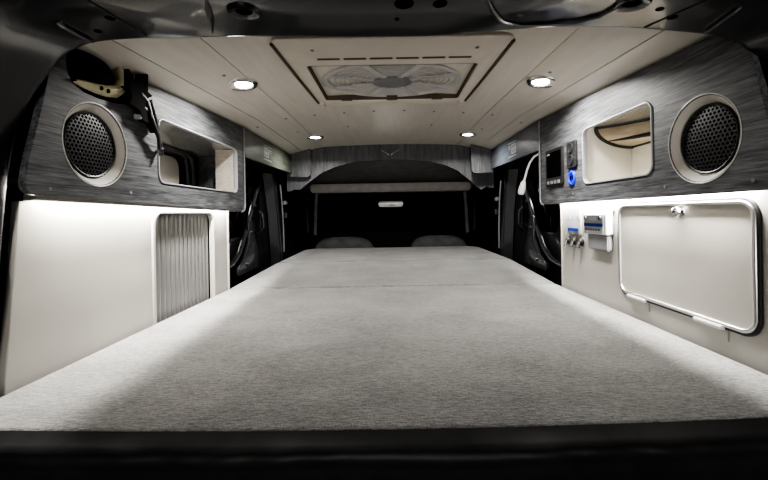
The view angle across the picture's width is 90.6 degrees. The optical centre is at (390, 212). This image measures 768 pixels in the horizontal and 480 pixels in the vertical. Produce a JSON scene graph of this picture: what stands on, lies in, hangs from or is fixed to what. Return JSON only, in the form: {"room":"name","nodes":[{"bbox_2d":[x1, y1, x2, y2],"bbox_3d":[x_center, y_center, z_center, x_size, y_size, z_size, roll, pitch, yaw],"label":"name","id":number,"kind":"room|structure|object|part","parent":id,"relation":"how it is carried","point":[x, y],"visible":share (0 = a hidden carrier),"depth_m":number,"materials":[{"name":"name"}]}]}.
{"room":"vehicle interior","nodes":[
{"label":"vehicle interior","id":0,"kind":"room"},
{"bbox_2d":[7,73,286,237],"bbox_3d":[-0.742,0.193,1.860,0.020,1.200,2.880,-1,0,0],"label":"wall","id":1,"kind":"structure","parent":0,"point":[22,134],"depth_m":0.77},
{"bbox_2d":[7,55,245,211],"bbox_3d":[-0.641,-0.164,1.022,0.174,0.328,0.879,-1,0,0],"label":"upper cabinet","id":2,"kind":"object","parent":1,"relation":"attached to","point":[148,179],"depth_m":0.86,"materials":[{"name":"grey laminate"}]},
{"bbox_2d":[66,49,110,84],"bbox_3d":[-0.582,-0.273,0.719,0.060,0.054,0.100,-1,0,0],"label":"pad","id":3,"kind":"object","parent":2,"relation":"on","point":[81,65],"visible":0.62,"depth_m":0.70,"materials":[{"name":"black plastic"}]},
{"bbox_2d":[62,102,126,186],"bbox_3d":[-0.575,-0.130,0.729,0.027,0.161,0.161,-1,0,0],"label":"loudspeaker","id":4,"kind":"object","parent":2,"relation":"attached to","point":[94,146],"visible":1,"depth_m":0.73,"materials":[{"name":"black metal"}]},
{"bbox_2d":[63,111,114,177],"bbox_3d":[-0.576,-0.130,0.729,0.005,0.126,0.126,-1,0,0],"label":"grille","id":5,"kind":"object","parent":4,"relation":"attached to","point":[88,136],"depth_m":0.73,"materials":[{"name":"black metal"}]},
{"bbox_3d":[-0.568,-0.272,0.744,0.024,0.087,0.139,-1,0,0],"label":"metal bracket","id":6,"kind":"part","parent":2,"relation":"part of","materials":[{"name":"beige metal"}]},
{"bbox_2d":[124,69,163,155],"bbox_3d":[-0.549,-0.224,0.857,0.023,0.176,0.132,-1,0,0],"label":"hinge arm","id":7,"kind":"object","parent":2,"relation":"attached to","point":[137,93],"visible":1,"depth_m":0.83},
{"bbox_3d":[-0.550,-0.248,0.842,0.012,0.128,0.104,-1,0,0],"label":"arm plate","id":8,"kind":"part","parent":7,"relation":"part of","materials":[{"name":"black plastic"}]},
{"bbox_3d":[-0.567,-0.153,1.154,0.013,0.161,0.474,-1,0,0],"label":"opening trim","id":9,"kind":"part","parent":2,"relation":"part of","materials":[{"name":"grey plastic"}]},
{"bbox_2d":[215,150,233,191],"bbox_3d":[-0.610,-0.152,1.396,0.066,0.158,0.008,-1,0,0],"label":"panel","id":10,"kind":"object","parent":2,"relation":"attached to","point":[224,159],"depth_m":1.39,"materials":[{"name":"laminate"}]},
{"bbox_2d":[229,166,275,288],"bbox_3d":[-0.691,0.182,1.905,0.062,1.060,0.870,-1,0,0],"label":"door","id":11,"kind":"structure","parent":1,"relation":"in","point":[250,255],"depth_m":1.88,"materials":[{"name":"black paint"}]},
{"bbox_3d":[-0.720,-0.032,1.830,0.003,0.280,0.450,-1,0,0],"label":"glass","id":12,"kind":"part","parent":11,"relation":"part of","materials":[{"name":"black glass"}]},
{"bbox_3d":[-0.679,0.044,1.987,0.033,0.116,0.030,-1,0,0],"label":"handle","id":13,"kind":"part","parent":11,"relation":"part of","materials":[{"name":"black paint"}]},
{"bbox_2d":[262,173,288,265],"bbox_3d":[-0.655,0.272,2.210,0.080,0.980,0.260,-1,0,0],"label":"trim","id":14,"kind":"structure","parent":1,"relation":"attached to","point":[269,179],"depth_m":2.18,"materials":[{"name":"black paint"}]},
{"bbox_2d":[278,178,317,259],"bbox_3d":[-0.636,0.241,2.790,0.159,0.940,0.740,-1,0,0],"label":"door","id":15,"kind":"structure","parent":1,"relation":"in","point":[295,225],"depth_m":2.76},
{"bbox_3d":[-0.579,0.009,2.935,0.028,0.323,0.058,-1,0,18],"label":"pillar trim","id":16,"kind":"part","parent":15,"relation":"part of","materials":[{"name":"black plastic"}]},
{"bbox_2d":[0,0,767,258],"bbox_3d":[-0.011,0.053,0.520,1.518,0.886,0.220,-1,0,0],"label":"trim","id":17,"kind":"structure","parent":1,"relation":"attached to","point":[35,35],"depth_m":0.53,"materials":[{"name":"plastic"}]},
{"bbox_2d":[303,160,476,191],"bbox_3d":[-0.005,-0.278,2.670,1.400,0.187,0.900,-1,0,0],"label":"trim","id":18,"kind":"structure","parent":1,"relation":"attached to","point":[384,171],"depth_m":2.80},
{"bbox_2d":[310,182,470,193],"bbox_3d":[-0.003,-0.190,2.900,1.190,0.064,0.200,-1,0,0],"label":"shelf","id":19,"kind":"object","parent":1,"relation":"attached to","point":[421,186],"visible":0.97,"depth_m":2.80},
{"bbox_2d":[377,192,403,207],"bbox_3d":[-0.002,-0.099,2.877,0.206,0.125,0.063,-1,0,0],"label":"mirror","id":20,"kind":"object","parent":19,"relation":"hanging from","point":[390,203],"visible":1,"depth_m":2.85,"materials":[{"name":"silver glass"}]},
{"bbox_2d":[378,201,402,206],"bbox_3d":[-0.001,-0.067,2.849,0.188,0.044,0.006,-1,0,0],"label":"mirror glass","id":21,"kind":"object","parent":20,"relation":"attached to","point":[380,203],"depth_m":2.85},
{"bbox_2d":[307,230,475,248],"bbox_3d":[0.008,0.470,3.260,1.460,0.620,0.080,-1,0,0],"label":"wall","id":22,"kind":"structure","parent":0,"point":[378,239],"depth_m":3.22,"materials":[{"name":"black"}]},
{"bbox_2d":[306,186,474,232],"bbox_3d":[-0.001,-0.050,3.140,1.400,0.500,0.240,-1,0,0],"label":"window","id":23,"kind":"structure","parent":22,"relation":"in","point":[421,211],"depth_m":3.16,"materials":[{"name":"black glass"}]},
{"bbox_2d":[77,26,717,153],"bbox_3d":[-0.006,-0.347,1.500,1.168,0.106,1.800,-1,0,0],"label":"ceiling","id":24,"kind":"structure","parent":0,"point":[583,61],"depth_m":1.06,"materials":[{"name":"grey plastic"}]},
{"bbox_2d":[229,78,257,90],"bbox_3d":[-0.421,-0.362,1.068,0.089,0.018,0.090,-1,0,14],"label":"recessed light","id":25,"kind":"object","parent":24,"relation":"in","point":[244,84],"visible":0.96,"depth_m":1.06,"materials":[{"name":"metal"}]},
{"bbox_2d":[245,128,310,176],"bbox_3d":[-0.581,-0.283,1.819,0.248,0.162,0.715,-1,0,0],"label":"locker","id":26,"kind":"object","parent":24,"relation":"attached to","point":[260,154],"visible":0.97,"depth_m":1.88,"materials":[{"name":"laminate"}]},
{"bbox_3d":[-0.571,-0.273,1.813,0.012,0.113,0.703,-1,0,0],"label":"panel","id":27,"kind":"part","parent":26,"relation":"part of","materials":[{"name":"laminate"}]},
{"bbox_3d":[-0.517,-0.284,2.171,0.119,0.162,0.012,-1,0,0],"label":"panel","id":28,"kind":"part","parent":26,"relation":"part of","materials":[{"name":"grey laminate"}]},
{"bbox_2d":[307,135,323,139],"bbox_3d":[-0.383,-0.381,1.910,0.090,0.010,0.090,-3,0,0],"label":"recessed light","id":29,"kind":"object","parent":24,"relation":"in","point":[312,137],"visible":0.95,"depth_m":1.90,"materials":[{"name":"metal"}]},
{"bbox_2d":[287,144,493,191],"bbox_3d":[-0.005,-0.262,2.208,1.200,0.276,0.021,-1,0,0],"label":"bulkhead","id":30,"kind":"object","parent":24,"relation":"attached to","point":[456,157],"visible":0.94,"depth_m":2.20,"materials":[{"name":"grey laminate"}]},
{"bbox_2d":[270,31,514,107],"bbox_3d":[0.003,-0.401,1.077,0.544,0.058,0.517,-1,0,0],"label":"ceiling vent","id":31,"kind":"object","parent":24,"relation":"in","point":[391,60],"visible":0.99,"depth_m":0.96,"materials":[{"name":"beige plastic"}]},
{"bbox_3d":[-0.255,-0.373,1.065,0.009,0.009,0.451,-1,0,2],"label":"rail","id":32,"kind":"part","parent":31,"relation":"part of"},
{"bbox_3d":[0.003,-0.390,1.126,0.412,0.008,0.288,-1,0,0],"label":"grille plate","id":33,"kind":"part","parent":31,"relation":"part of","materials":[{"name":"grey plastic"}]},
{"bbox_3d":[0.262,-0.382,1.065,0.009,0.009,0.451,-1,0,-2],"label":"rail","id":34,"kind":"part","parent":31,"relation":"part of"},
{"bbox_2d":[459,132,475,136],"bbox_3d":[0.386,-0.393,1.900,0.090,0.014,0.090,-1,0,-4],"label":"recessed light","id":35,"kind":"object","parent":24,"relation":"in","point":[465,134],"visible":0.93,"depth_m":1.89,"materials":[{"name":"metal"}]},
{"bbox_2d":[471,121,538,172],"bbox_3d":[0.571,-0.303,1.773,0.248,0.162,0.698,-1,0,0],"label":"locker","id":36,"kind":"object","parent":24,"relation":"attached to","point":[518,150],"visible":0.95,"depth_m":1.84,"materials":[{"name":"laminate"}]},
{"bbox_3d":[0.506,-0.302,2.116,0.119,0.162,0.012,-1,0,0],"label":"panel","id":37,"kind":"part","parent":36,"relation":"part of","materials":[{"name":"grey laminate"}]},
{"bbox_3d":[0.561,-0.292,1.767,0.012,0.113,0.686,-1,0,0],"label":"panel","id":38,"kind":"part","parent":36,"relation":"part of","materials":[{"name":"laminate"}]},
{"bbox_2d":[526,75,554,87],"bbox_3d":[0.429,-0.371,1.072,0.089,0.019,0.090,-1,0,31],"label":"recessed light","id":39,"kind":"object","parent":24,"relation":"in","point":[536,81],"visible":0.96,"depth_m":1.07,"materials":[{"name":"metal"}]},
{"bbox_2d":[494,168,555,232],"bbox_3d":[0.748,0.167,1.860,0.020,1.200,2.880,-1,0,0],"label":"wall","id":40,"kind":"structure","parent":0,"point":[497,171],"depth_m":2.49,"materials":[{"name":"black"}]},
{"bbox_2d":[463,174,502,254],"bbox_3d":[0.644,0.219,2.790,0.159,0.940,0.740,-1,0,0],"label":"door","id":41,"kind":"structure","parent":40,"relation":"in","point":[486,221],"depth_m":2.76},
{"bbox_3d":[0.579,-0.011,2.935,0.028,0.323,0.058,-1,0,-18],"label":"pillar trim","id":42,"kind":"part","parent":41,"relation":"part of","materials":[{"name":"black plastic"}]},
{"bbox_2d":[493,169,517,259],"bbox_3d":[0.664,0.248,2.210,0.080,0.980,0.260,-1,0,0],"label":"trim","id":43,"kind":"structure","parent":40,"relation":"attached to","point":[510,178],"depth_m":2.18,"materials":[{"name":"black paint"}]},
{"bbox_2d":[505,160,561,285],"bbox_3d":[0.697,0.158,1.905,0.062,1.060,0.870,-1,0,0],"label":"door","id":44,"kind":"structure","parent":40,"relation":"in","point":[539,251],"depth_m":1.83,"materials":[{"name":"black paint"}]},
{"bbox_3d":[0.680,0.020,1.987,0.033,0.116,0.030,-1,0,0],"label":"handle","id":45,"kind":"part","parent":44,"relation":"part of","materials":[{"name":"black paint"}]},
{"bbox_3d":[0.719,-0.058,1.830,0.003,0.280,0.450,-1,0,0],"label":"glass","id":46,"kind":"part","parent":44,"relation":"part of","materials":[{"name":"black glass"}]},
{"bbox_2d":[538,36,767,204],"bbox_3d":[0.637,-0.189,0.989,0.170,0.320,0.870,-1,0,0],"label":"upper cabinet","id":47,"kind":"object","parent":40,"relation":"attached to","point":[621,131],"visible":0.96,"depth_m":0.80,"materials":[{"name":"grey laminate"}]},
{"bbox_2d":[518,153,538,194],"bbox_3d":[0.537,-0.152,1.441,0.110,0.167,0.031,-1,0,22],"label":"reading lamp","id":48,"kind":"object","parent":47,"relation":"attached to","point":[521,190],"visible":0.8,"depth_m":1.45,"materials":[{"name":"white plastic"}]},
{"bbox_2d":[546,146,563,186],"bbox_3d":[0.554,-0.155,1.289,0.010,0.125,0.130,-1,0,0],"label":"control display","id":49,"kind":"object","parent":47,"relation":"attached to","point":[554,157],"visible":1,"depth_m":1.27,"materials":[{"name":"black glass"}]},
{"bbox_2d":[567,170,575,184],"bbox_3d":[0.556,-0.109,1.169,0.007,0.045,0.045,-1,0,0],"label":"charger","id":50,"kind":"object","parent":47,"relation":"attached to","point":[571,177],"visible":1,"depth_m":1.16,"materials":[{"name":"blue plastic"}]},
{"bbox_2d":[566,140,577,168],"bbox_3d":[0.553,-0.179,1.164,0.010,0.081,0.060,-1,0,0],"label":"power socket","id":51,"kind":"object","parent":47,"relation":"attached to","point":[571,147],"visible":1,"depth_m":1.15,"materials":[{"name":"black plastic"}]},
{"bbox_2d":[568,155,572,164],"bbox_3d":[0.549,-0.162,1.164,0.002,0.031,0.031,-1,0,0],"label":"outlet","id":52,"kind":"object","parent":51,"relation":"attached to","point":[570,157],"depth_m":1.16,"materials":[{"name":"black plastic"}]},
{"bbox_2d":[568,143,572,152],"bbox_3d":[0.548,-0.199,1.164,0.002,0.031,0.031,-1,0,0],"label":"outlet","id":53,"kind":"object","parent":51,"relation":"attached to","point":[570,145],"depth_m":1.16,"materials":[{"name":"black plastic"}]},
{"bbox_3d":[0.561,-0.162,0.956,0.013,0.161,0.294,-1,0,0],"label":"opening trim","id":54,"kind":"part","parent":47,"relation":"part of","materials":[{"name":"grey plastic"}]},
{"bbox_2d":[668,93,741,183],"bbox_3d":[0.570,-0.133,0.684,0.027,0.161,0.161,-1,0,0],"label":"loudspeaker","id":55,"kind":"object","parent":47,"relation":"attached to","point":[706,134],"visible":1,"depth_m":0.69,"materials":[{"name":"black metal"}]},
{"bbox_2d":[681,103,739,173],"bbox_3d":[0.571,-0.133,0.684,0.005,0.126,0.126,-1,0,0],"label":"grille","id":56,"kind":"object","parent":55,"relation":"attached to","point":[710,132],"depth_m":0.68,"materials":[{"name":"black metal"}]},
{"bbox_3d":[0.014,0.790,1.850,1.470,0.020,2.900,-1,0,0],"label":"floor","id":57,"kind":"structure","parent":0,"visible":0},
{"bbox_2d":[0,188,229,397],"bbox_3d":[-0.666,0.373,1.017,0.114,0.838,0.864,-1,0,0],"label":"panel","id":58,"kind":"object","parent":57,"relation":"on","point":[78,280],"visible":0.44,"depth_m":0.78,"materials":[{"name":"white plastic"}]},
{"bbox_2d":[155,214,208,322],"bbox_3d":[-0.635,0.305,1.157,0.008,0.612,0.345,-1,0,0],"label":"shutter","id":59,"kind":"object","parent":58,"relation":"attached to","point":[181,240],"depth_m":1.15,"materials":[{"name":"grey plastic"}]},
{"bbox_3d":[-0.617,0.308,1.157,0.012,0.635,0.350,-1,0,0],"label":"shutter frame","id":60,"kind":"part","parent":58,"relation":"part of","materials":[{"name":"white plastic"}]},
{"bbox_3d":[-0.618,0.368,1.440,0.017,0.825,0.017,-1,0,0],"label":"trim","id":61,"kind":"part","parent":58,"relation":"part of","materials":[{"name":"white plastic"}]},
{"bbox_2d":[315,237,373,248],"bbox_3d":[-0.327,0.477,2.888,0.440,0.617,0.505,-1,0,0],"label":"seat","id":62,"kind":"object","parent":57,"relation":"on","point":[332,242],"visible":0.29,"depth_m":2.66,"materials":[{"name":"fabric"}]},
{"bbox_2d":[411,235,466,246],"bbox_3d":[0.343,0.466,2.888,0.420,0.617,0.505,-1,0,0],"label":"seat","id":63,"kind":"object","parent":57,"relation":"on","point":[429,240],"visible":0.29,"depth_m":2.66,"materials":[{"name":"fabric"}]},
{"bbox_2d":[560,190,767,374],"bbox_3d":[0.671,0.354,0.983,0.131,0.829,0.815,-1,0,0],"label":"panel","id":64,"kind":"object","parent":57,"relation":"on","point":[692,268],"depth_m":0.79,"materials":[{"name":"plastic"}]},
{"bbox_3d":[0.630,0.351,1.383,0.014,0.817,0.014,-1,0,0],"label":"trim","id":65,"kind":"part","parent":64,"relation":"part of","materials":[{"name":"white plastic"}]},
{"bbox_3d":[0.618,0.023,1.284,0.006,0.097,0.095,-1,0,0],"label":"plate","id":66,"kind":"part","parent":64,"relation":"part of","materials":[{"name":"grey plastic"}]},
{"bbox_3d":[0.611,0.044,1.279,0.022,0.140,0.123,-1,0,0],"label":"switch panel","id":67,"kind":"part","parent":64,"relation":"part of","materials":[{"name":"white plastic"}]},
{"bbox_2d":[583,204,615,251],"bbox_3d":[0.607,0.042,1.120,0.028,0.132,0.144,-1,0,0],"label":"controller","id":68,"kind":"object","parent":64,"relation":"attached to","point":[598,219],"visible":1,"depth_m":1.09,"materials":[{"name":"white plastic"}]},
{"bbox_3d":[0.598,0.033,1.123,0.002,0.052,0.106,-1,0,0],"label":"plate","id":69,"kind":"part","parent":68,"relation":"part of","materials":[{"name":"grey plastic"}]},
{"bbox_3d":[0.611,-0.002,0.811,0.018,0.026,0.026,-1,0,0],"label":"knob","id":70,"kind":"part","parent":64,"relation":"part of","materials":[{"name":"metal"}]},
{"bbox_3d":[0.625,0.094,0.834,0.010,0.220,0.374,-1,0,0],"label":"door","id":71,"kind":"part","parent":64,"relation":"part of","materials":[{"name":"white plastic"}]},
{"bbox_3d":[0.619,0.094,0.834,0.010,0.234,0.388,-1,0,0],"label":"frame","id":72,"kind":"part","parent":64,"relation":"part of","materials":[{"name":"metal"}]},
{"bbox_3d":[0.010,0.575,1.485,1.200,0.407,1.910,-1,0,0],"label":"bed base","id":73,"kind":"object","parent":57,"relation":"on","visible":0},
{"bbox_2d":[0,284,767,479],"bbox_3d":[0.006,0.322,0.932,1.236,0.100,0.967,-1,0,0],"label":"mattress","id":74,"kind":"object","parent":73,"relation":"on","point":[522,381],"visible":1,"depth_m":0.56,"materials":[{"name":"grey fabric"}]},
{"bbox_2d":[230,259,553,289],"bbox_3d":[0.005,0.308,1.682,1.224,0.128,0.526,-1,0,0],"label":"mattress","id":75,"kind":"object","parent":73,"relation":"on","point":[470,271],"visible":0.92,"depth_m":1.61,"materials":[{"name":"grey fabric"}]},
{"bbox_2d":[279,246,507,262],"bbox_3d":[0.014,0.296,2.204,1.198,0.152,0.511,-1,0,0],"label":"mattress","id":76,"kind":"object","parent":73,"relation":"on","point":[439,252],"visible":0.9,"depth_m":2.14,"materials":[{"name":"grey fabric"}]}
]}

